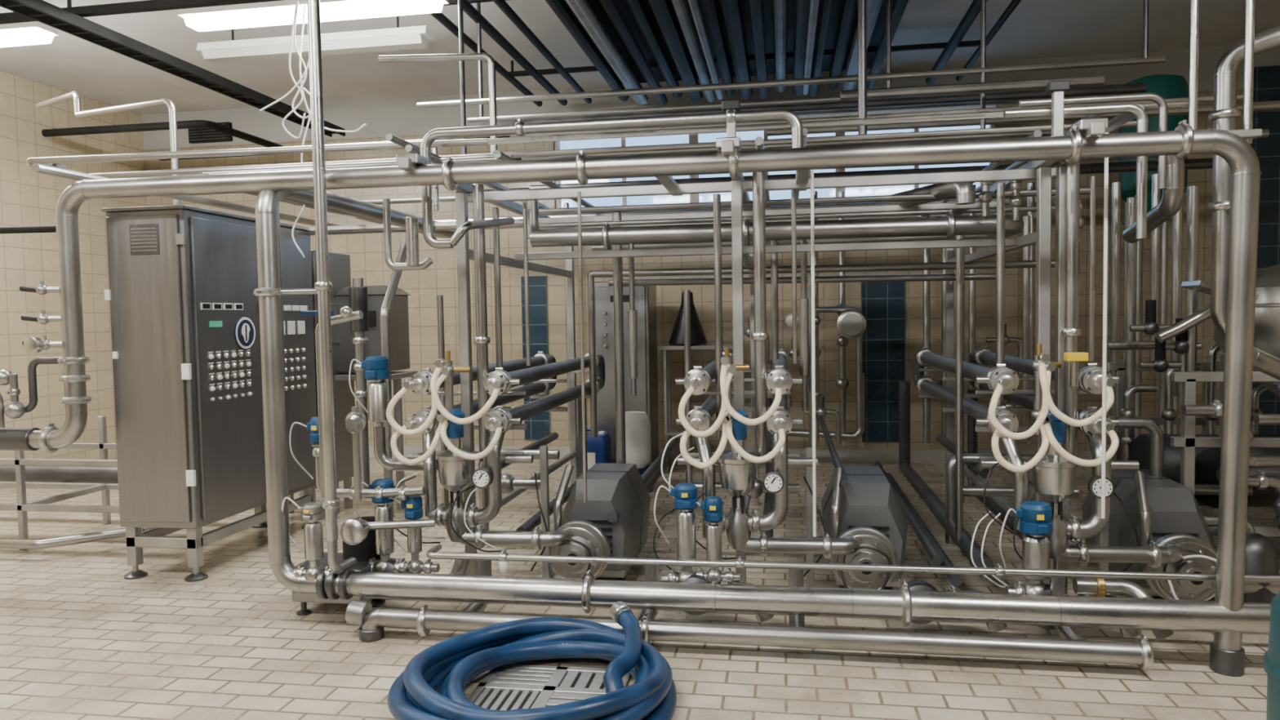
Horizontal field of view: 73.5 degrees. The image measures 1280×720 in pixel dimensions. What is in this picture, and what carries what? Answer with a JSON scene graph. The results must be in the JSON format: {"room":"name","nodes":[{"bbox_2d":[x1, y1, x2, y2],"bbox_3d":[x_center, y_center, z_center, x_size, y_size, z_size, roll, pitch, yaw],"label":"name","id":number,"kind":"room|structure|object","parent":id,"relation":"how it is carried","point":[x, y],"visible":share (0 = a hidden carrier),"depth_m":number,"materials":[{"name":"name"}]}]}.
{"room":"processing plant","nodes":[
{"label":"processing plant","id":0,"kind":"room"},
{"bbox_2d":[0,70,146,488],"bbox_3d":[-6.551,-0.530,3.907,0.200,3.800,11.600,-1,3,9],"label":"wall","id":1,"kind":"structure","parent":0,"point":[28,197],"depth_m":8.29,"materials":[{"name":"tile"}]},
{"bbox_2d":[0,457,1279,719],"bbox_3d":[-0.008,1.360,2.914,13.400,0.100,12.000,-1,3,9],"label":"floor","id":2,"kind":"structure","parent":0,"point":[80,640],"depth_m":3.82,"materials":[{"name":"tile"}]},
{"bbox_2d":[0,415,151,550],"bbox_3d":[-4.143,0.845,5.652,2.350,0.800,1.390,-1,3,9],"label":"support stand","id":3,"kind":"object","parent":2,"relation":"on","point":[89,476],"visible":0.59,"depth_m":5.74,"materials":[{"name":"metal"}]},
{"bbox_2d":[0,168,312,453],"bbox_3d":[-3.009,-0.232,4.678,2.702,1.500,0.290,0,3,12],"label":"pipe","id":4,"kind":"object","parent":3,"relation":"on","point":[51,438],"visible":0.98,"depth_m":4.69,"materials":[{"name":"metal"}]},
{"bbox_2d":[101,204,316,582],"bbox_3d":[-2.643,0.167,5.479,0.538,2.120,1.350,-1,3,9],"label":"tall cabinet","id":5,"kind":"object","parent":2,"relation":"on","point":[183,279],"visible":0.89,"depth_m":4.88,"materials":[{"name":"metal"}]},
{"bbox_2d":[291,551,385,615],"bbox_3d":[-1.525,1.144,4.374,0.370,0.240,0.300,-1,3,9],"label":"support","id":6,"kind":"object","parent":2,"relation":"on","point":[360,566],"visible":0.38,"depth_m":4.25,"materials":[{"name":"metal"}]},
{"bbox_2d":[288,249,417,513],"bbox_3d":[-2.287,0.178,6.567,0.920,1.980,0.730,-1,3,9],"label":"tall cabinet","id":7,"kind":"object","parent":2,"relation":"on","point":[343,349],"visible":0.41,"depth_m":6.48,"materials":[{"name":"metal"}]},
{"bbox_2d":[300,198,471,575],"bbox_3d":[-1.315,0.203,4.485,0.770,2.000,0.917,-2,3,-14],"label":"pipe","id":8,"kind":"object","parent":2,"relation":"on","point":[357,535],"visible":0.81,"depth_m":4.25,"materials":[{"name":"metal"}]},
{"bbox_2d":[288,417,319,479],"bbox_3d":[-1.658,0.455,4.308,0.194,0.332,0.136,1,4,38],"label":"valve actuator","id":9,"kind":"object","parent":8,"relation":"attached to","point":[313,426],"visible":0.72,"depth_m":4.27,"materials":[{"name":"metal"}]},
{"bbox_2d":[348,355,389,429],"bbox_3d":[-1.436,0.181,4.570,0.206,0.400,0.141,1,3,32],"label":"valve actuator","id":10,"kind":"object","parent":8,"relation":"attached to","point":[376,367],"visible":0.94,"depth_m":4.52,"materials":[{"name":"metal"}]},
{"bbox_2d":[353,478,408,573],"bbox_3d":[-1.301,0.853,4.321,0.268,0.502,0.139,1,3,29],"label":"valve actuator","id":11,"kind":"object","parent":8,"relation":"attached to","point":[384,539],"visible":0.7,"depth_m":4.29,"materials":[{"name":"metal"}]},
{"bbox_2d":[384,495,439,573],"bbox_3d":[-1.145,0.881,4.294,0.265,0.401,0.138,1,3,30],"label":"valve actuator","id":12,"kind":"object","parent":8,"relation":"attached to","point":[413,505],"visible":0.79,"depth_m":4.27,"materials":[{"name":"metal"}]},
{"bbox_2d":[386,601,676,719],"bbox_3d":[-0.394,1.175,3.196,1.061,0.255,1.050,-1,3,9],"label":"hose","id":13,"kind":"object","parent":2,"relation":"on","point":[447,666],"visible":1,"depth_m":3.22,"materials":[{"name":"rubber"}]},
{"bbox_2d":[467,663,631,710],"bbox_3d":[-0.370,1.293,3.240,0.580,0.014,0.630,-1,3,9],"label":"floor drain grate","id":14,"kind":"object","parent":2,"relation":"on","point":[509,686],"visible":0.66,"depth_m":3.36,"materials":[{"name":"silver metal"}]},
{"bbox_2d":[577,427,611,475],"bbox_3d":[-0.419,0.844,7.519,0.300,0.494,0.290,-1,3,9],"label":"jerrycan","id":15,"kind":"object","parent":2,"relation":"on","point":[598,448],"visible":0.3,"depth_m":7.38,"materials":[{"name":"blue plastic"}]},
{"bbox_2d":[548,462,650,580],"bbox_3d":[-0.221,0.890,4.761,0.426,0.664,0.984,-1,3,9],"label":"pump","id":16,"kind":"object","parent":2,"relation":"on","point":[620,487],"visible":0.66,"depth_m":4.60,"materials":[{"name":"metal"}]},
{"bbox_2d":[594,281,658,471],"bbox_3d":[-0.128,0.163,8.080,0.520,1.790,0.540,-1,3,9],"label":"tall cabinet","id":17,"kind":"object","parent":2,"relation":"on","point":[646,400],"visible":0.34,"depth_m":7.83,"materials":[{"name":"metal"}]},
{"bbox_2d":[625,411,653,492],"bbox_3d":[-0.046,0.770,7.204,0.300,0.660,0.300,-1,3,9],"label":"container","id":18,"kind":"object","parent":2,"relation":"on","point":[637,424],"visible":0.41,"depth_m":7.08,"materials":[{"name":"white plastic"}]},
{"bbox_2d":[657,291,733,472],"bbox_3d":[0.536,0.198,8.052,0.700,1.700,0.380,-1,3,9],"label":"funnel","id":19,"kind":"object","parent":2,"relation":"on","point":[698,339],"visible":0.62,"depth_m":7.96,"materials":[{"name":"metal"}]},
{"bbox_2d":[180,119,1271,676],"bbox_3d":[0.704,0.110,4.814,5.400,2.186,2.494,-1,3,9],"label":"pipe","id":20,"kind":"object","parent":2,"relation":"on","point":[1229,617],"visible":0.95,"depth_m":3.60,"materials":[{"name":"metal"}]},
{"bbox_2d":[281,497,337,581],"bbox_3d":[-1.558,0.855,4.059,0.267,0.425,0.138,1,3,29],"label":"valve actuator","id":21,"kind":"object","parent":20,"relation":"attached to","point":[312,512],"visible":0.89,"depth_m":4.03,"materials":[{"name":"metal"}]},
{"bbox_2d":[306,0,356,573],"bbox_3d":[-1.438,-0.758,3.935,0.078,3.522,0.242,-1,3,9],"label":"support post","id":22,"kind":"object","parent":20,"relation":"on","point":[323,286],"visible":1,"depth_m":3.88,"materials":[{"name":"metal"}]},
{"bbox_2d":[426,544,1279,582],"bbox_3d":[1.100,0.925,3.786,4.295,0.106,0.173,-1,3,9],"label":"pipe","id":23,"kind":"object","parent":20,"relation":"attached to","point":[998,571],"visible":1,"depth_m":3.75,"materials":[{"name":"metal"}]},
{"bbox_2d":[345,560,1153,670],"bbox_3d":[0.362,1.108,3.826,3.406,0.300,0.429,-1,3,9],"label":"pipe","id":24,"kind":"object","parent":2,"relation":"on","point":[1073,646],"visible":0.7,"depth_m":3.61,"materials":[{"name":"metal"}]},
{"bbox_2d":[680,573,711,583],"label":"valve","id":25,"kind":"object","parent":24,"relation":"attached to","point":[695,578],"depth_m":4.02,"materials":[{"name":"metal"}]},
{"bbox_2d":[653,482,704,582],"bbox_3d":[0.208,0.845,4.069,0.268,0.512,0.139,1,3,29],"label":"valve actuator","id":26,"kind":"object","parent":25,"relation":"attached to","point":[685,494],"visible":0.81,"depth_m":4.03,"materials":[{"name":"metal"}]},
{"bbox_2d":[682,496,740,583],"bbox_3d":[0.335,0.859,4.047,0.265,0.421,0.138,1,3,30],"label":"valve actuator","id":27,"kind":"object","parent":25,"relation":"attached to","point":[713,505],"visible":0.79,"depth_m":4.02,"materials":[{"name":"metal"}]},
{"bbox_2d":[1072,577,1154,599],"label":"pipe","id":28,"kind":"object","parent":24,"relation":"attached to","point":[1098,587],"depth_m":3.69,"materials":[{"name":"metal"}]},
{"bbox_2d":[395,117,1111,594],"bbox_3d":[0.679,0.088,5.119,3.510,2.200,3.100,-1,3,9],"label":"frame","id":29,"kind":"object","parent":2,"relation":"on","point":[1039,171],"visible":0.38,"depth_m":4.46,"materials":[{"name":"metal"}]},
{"bbox_2d":[391,431,1216,600],"bbox_3d":[0.676,0.736,4.228,3.910,0.800,0.429,-1,3,9],"label":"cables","id":30,"kind":"object","parent":29,"relation":"attached to","point":[673,437],"visible":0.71,"depth_m":4.10,"materials":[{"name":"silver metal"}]},
{"bbox_2d":[755,613,773,622],"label":"valve","id":31,"kind":"object","parent":2,"relation":"attached to","point":[760,617],"depth_m":3.94,"materials":[{"name":"metal"}]},
{"bbox_2d":[821,466,907,590],"bbox_3d":[1.190,0.878,4.525,0.426,0.664,0.984,-1,3,9],"label":"pump","id":32,"kind":"object","parent":2,"relation":"on","point":[868,508],"visible":0.68,"depth_m":4.35,"materials":[{"name":"metal"}]},
{"bbox_2d":[906,579,937,591],"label":"pipe","id":33,"kind":"object","parent":2,"relation":"attached to","point":[916,584],"depth_m":3.86,"materials":[{"name":"metal"}]},
{"bbox_2d":[986,622,1007,631],"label":"valve","id":34,"kind":"object","parent":2,"relation":"attached to","point":[993,627],"depth_m":3.77,"materials":[{"name":"metal"}]},
{"bbox_2d":[999,500,1052,595],"bbox_3d":[1.746,0.872,3.809,0.272,0.473,0.156,0,3,27],"label":"valve actuator","id":35,"kind":"object","parent":34,"relation":"attached to","point":[1036,517],"visible":0.7,"depth_m":3.77,"materials":[{"name":"metal"}]},
{"bbox_2d":[1119,628,1141,637],"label":"valve","id":36,"kind":"object","parent":2,"relation":"attached to","point":[1127,633],"depth_m":3.68,"materials":[{"name":"metal"}]},
{"bbox_2d":[1081,469,1217,600],"bbox_3d":[2.600,0.865,4.289,0.426,0.664,0.984,-1,3,9],"label":"pump","id":37,"kind":"object","parent":2,"relation":"on","point":[1162,509],"visible":0.66,"depth_m":4.13,"materials":[{"name":"metal"}]},
{"bbox_2d":[1118,74,1188,439],"bbox_3d":[4.331,-0.674,7.263,0.500,3.390,0.500,-1,3,9],"label":"pipes","id":38,"kind":"object","parent":2,"relation":"on","point":[1167,86],"visible":0.33,"depth_m":7.14,"materials":[{"name":"metal"}]},
{"bbox_2d":[1151,629,1173,639],"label":"valve","id":39,"kind":"object","parent":2,"relation":"attached to","point":[1159,634],"depth_m":3.55,"materials":[{"name":"metal"}]},
{"bbox_2d":[1106,299,1279,602],"bbox_3d":[3.479,0.418,4.568,1.850,1.500,1.200,-1,3,9],"label":"pipes","id":40,"kind":"object","parent":2,"relation":"on","point":[1190,460],"visible":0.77,"depth_m":4.54,"materials":[{"name":"metal"}]},
{"bbox_2d":[1155,264,1279,514],"bbox_3d":[3.416,0.309,4.367,1.131,1.740,0.950,-2,3,-26],"label":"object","id":41,"kind":"object","parent":2,"relation":"on","point":[1267,313],"visible":0.41,"depth_m":4.29,"materials":[{"name":"metal"}]},
{"bbox_2d":[1207,25,1279,380],"bbox_3d":[3.028,-0.203,3.578,1.084,2.727,0.402,2,4,44],"label":"supply pipe","id":42,"kind":"object","parent":2,"relation":"on","point":[1225,113],"visible":0.59,"depth_m":3.77,"materials":[{"name":"metal"}]},
{"bbox_2d":[1262,591,1279,719],"bbox_3d":[2.007,0.975,2.254,0.600,0.665,0.600,-1,3,9],"label":"drum","id":43,"kind":"object","parent":2,"relation":"on","point":[1271,659],"visible":1,"depth_m":2.35,"materials":[{"name":"teal plastic"}]},
{"bbox_2d":[0,0,1279,114],"bbox_3d":[-0.074,-2.535,2.724,13.400,0.100,12.000,-1,3,9],"label":"ceiling","id":44,"kind":"structure","parent":0,"point":[1035,28],"depth_m":7.42,"materials":[{"name":"paint"}]},
{"bbox_2d":[0,11,58,47],"bbox_3d":[-4.798,-2.355,5.906,1.630,0.410,0.180,-1,3,9],"label":"fluorescent light fixture","id":45,"kind":"object","parent":44,"relation":"hanging from","point":[34,33],"visible":0.77,"depth_m":5.75,"materials":[{"name":"white plastic"}]},
{"bbox_2d":[177,0,307,31],"label":"fluorescent light fixture","id":46,"kind":"object","parent":44,"relation":"hanging from","point":[242,15],"depth_m":5.48,"materials":[{"name":"white plastic"}]},
{"bbox_2d":[195,28,308,63],"label":"fluorescent light fixture","id":47,"kind":"object","parent":44,"relation":"hanging from","point":[276,47],"depth_m":6.50,"materials":[{"name":"grey plastic"}]},
{"bbox_2d":[0,0,510,160],"bbox_3d":[-3.528,-2.222,6.005,4.900,0.729,5.900,-1,3,9],"label":"ceiling beams","id":48,"kind":"structure","parent":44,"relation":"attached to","point":[69,20],"depth_m":5.88,"materials":[{"name":"metal"}]},
{"bbox_2d":[320,15,435,55],"label":"fluorescent light fixture","id":49,"kind":"object","parent":44,"relation":"hanging from","point":[397,38],"depth_m":6.34,"materials":[{"name":"grey plastic"}]},
{"bbox_2d":[320,0,448,22],"label":"fluorescent light fixture","id":50,"kind":"object","parent":44,"relation":"hanging from","point":[330,10],"depth_m":5.34,"materials":[{"name":"white plastic"}]},
{"bbox_2d":[26,0,1279,250],"bbox_3d":[-0.106,-1.611,5.847,9.110,2.050,4.210,-1,3,9],"label":"overhead pipework","id":51,"kind":"object","parent":44,"relation":"hanging from","point":[1053,100],"visible":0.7,"depth_m":4.90,"materials":[{"name":"metal"}]},
{"bbox_2d":[259,0,366,257],"bbox_3d":[-2.023,-1.424,5.261,0.706,1.604,0.266,-1,3,9],"label":"hanging cables","id":52,"kind":"object","parent":51,"relation":"hanging from","point":[301,89],"visible":0.75,"depth_m":5.31,"materials":[{"name":"white plastic"}]},
{"bbox_2d":[277,132,1199,586],"bbox_3d":[1.117,-0.210,6.048,6.047,2.509,4.412,-1,3,9],"label":"vertical riser pipework","id":53,"kind":"object","parent":51,"relation":"attached to","point":[851,323],"visible":0.66,"depth_m":4.96,"materials":[{"name":"metal"}]},
{"bbox_2d":[405,350,605,434],"bbox_3d":[-0.727,0.111,5.653,0.620,0.450,2.637,-1,3,9],"label":"tubular heat exchanger","id":54,"kind":"object","parent":53,"relation":"attached to","point":[513,373],"visible":0.8,"depth_m":4.89,"materials":[{"name":"metal"}]},
{"bbox_2d":[405,408,572,550],"bbox_3d":[-0.793,0.604,4.387,0.879,0.709,0.278,-1,3,9],"label":"pipe assembly","id":55,"kind":"object","parent":54,"relation":"attached to","point":[455,472],"visible":0.9,"depth_m":4.33,"materials":[{"name":"metal"}]},
{"bbox_2d":[386,358,503,465],"bbox_3d":[-0.982,0.261,4.317,0.591,0.532,0.127,-1,3,9],"label":"hoses","id":56,"kind":"object","parent":55,"relation":"attached to","point":[435,383],"visible":1,"depth_m":4.28,"materials":[{"name":"plastic"}]},
{"bbox_2d":[471,466,493,488],"bbox_3d":[-0.779,0.585,4.289,0.100,0.100,0.106,-1,3,9],"label":"pressure gauge","id":57,"kind":"object","parent":55,"relation":"attached to","point":[482,477],"visible":1,"depth_m":4.24,"materials":[{"name":"metal"}]},
{"bbox_2d":[675,347,802,434],"bbox_3d":[0.683,0.099,5.417,0.620,0.450,2.637,-1,3,9],"label":"tubular heat exchanger","id":58,"kind":"object","parent":53,"relation":"attached to","point":[704,413],"visible":0.65,"depth_m":4.20,"materials":[{"name":"metal"}]},
{"bbox_2d":[677,409,860,559],"bbox_3d":[0.617,0.592,4.152,0.879,0.709,0.278,-1,3,9],"label":"pipe assembly","id":59,"kind":"object","parent":58,"relation":"attached to","point":[738,475],"visible":0.86,"depth_m":4.09,"materials":[{"name":"metal"}]},
{"bbox_2d":[678,355,785,468],"bbox_3d":[0.437,0.248,4.080,0.504,0.531,0.127,-1,3,9],"label":"hoses","id":60,"kind":"object","parent":59,"relation":"attached to","point":[726,378],"visible":1,"depth_m":4.04,"materials":[{"name":"plastic"}]},
{"bbox_2d":[762,471,784,493],"bbox_3d":[0.632,0.572,4.053,0.100,0.100,0.106,-1,3,9],"label":"pressure gauge","id":61,"kind":"object","parent":59,"relation":"attached to","point":[773,482],"visible":1,"depth_m":4.00,"materials":[{"name":"metal"}]},
{"bbox_2d":[912,343,1119,437],"bbox_3d":[2.094,0.086,5.181,0.620,0.450,2.637,-1,3,9],"label":"tubular heat exchanger","id":62,"kind":"object","parent":53,"relation":"attached to","point":[983,379],"visible":0.71,"depth_m":4.29,"materials":[{"name":"metal"}]},
{"bbox_2d":[979,410,1185,568],"bbox_3d":[2.028,0.579,3.916,0.879,0.709,0.278,-1,3,9],"label":"pipe assembly","id":63,"kind":"object","parent":62,"relation":"attached to","point":[1054,477],"visible":0.73,"depth_m":3.85,"materials":[{"name":"metal"}]},
{"bbox_2d":[987,352,1119,472],"bbox_3d":[1.842,0.236,3.845,0.550,0.531,0.127,-1,3,9],"label":"hoses","id":64,"kind":"object","parent":63,"relation":"attached to","point":[1042,422],"visible":0.95,"depth_m":3.81,"materials":[{"name":"plastic"}]},
{"bbox_2d":[1087,475,1114,498],"bbox_3d":[2.042,0.560,3.817,0.100,0.100,0.106,-1,3,9],"label":"pressure gauge","id":65,"kind":"object","parent":63,"relation":"attached to","point":[1094,485],"visible":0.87,"depth_m":3.77,"materials":[{"name":"metal"}]},
{"bbox_2d":[429,0,1021,106],"bbox_3d":[0.193,-2.351,3.551,4.150,0.358,9.300,-1,3,9],"label":"ceiling pipes","id":66,"kind":"object","parent":44,"relation":"hanging from","point":[631,43],"depth_m":6.61,"materials":[{"name":"metal"}]},
{"bbox_2d":[1188,0,1262,144],"bbox_3d":[2.305,-1.707,3.385,0.260,1.700,0.100,-1,3,9],"label":"vertical pipes","id":67,"kind":"object","parent":44,"relation":"hanging from","point":[1248,133],"visible":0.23,"depth_m":3.40,"materials":[{"name":"metal"}]},
{"bbox_2d":[142,46,1279,462],"bbox_3d":[0.926,-0.888,8.621,13.000,3.800,0.220,-1,3,9],"label":"wall","id":68,"kind":"structure","parent":0,"point":[892,312],"depth_m":8.48,"materials":[{"name":"tile"}]},
{"bbox_2d":[187,121,232,143],"bbox_3d":[-4.695,-2.480,9.349,0.500,0.200,0.070,-1,3,9],"label":"air vent","id":69,"kind":"object","parent":68,"relation":"in","point":[196,135],"visible":0.73,"depth_m":9.33,"materials":[{"name":"metal"}]},
{"bbox_2d":[554,133,694,227],"bbox_3d":[-0.161,-1.877,8.741,1.433,1.040,0.080,-1,3,9],"label":"window","id":70,"kind":"structure","parent":68,"relation":"in","point":[677,139],"depth_m":8.72,"materials":[{"name":"clear glass"}]},
{"bbox_2d":[693,113,840,223],"bbox_3d":[1.253,-1.889,8.505,1.433,1.040,0.080,-1,3,9],"label":"window","id":71,"kind":"structure","parent":68,"relation":"in","point":[744,135],"depth_m":8.49,"materials":[{"name":"clear glass"}]},
{"bbox_2d":[840,105,995,218],"bbox_3d":[2.666,-1.902,8.268,1.433,1.040,0.080,-1,3,9],"label":"window","id":72,"kind":"structure","parent":68,"relation":"in","point":[874,190],"depth_m":8.28,"materials":[{"name":"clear glass"}]}
]}

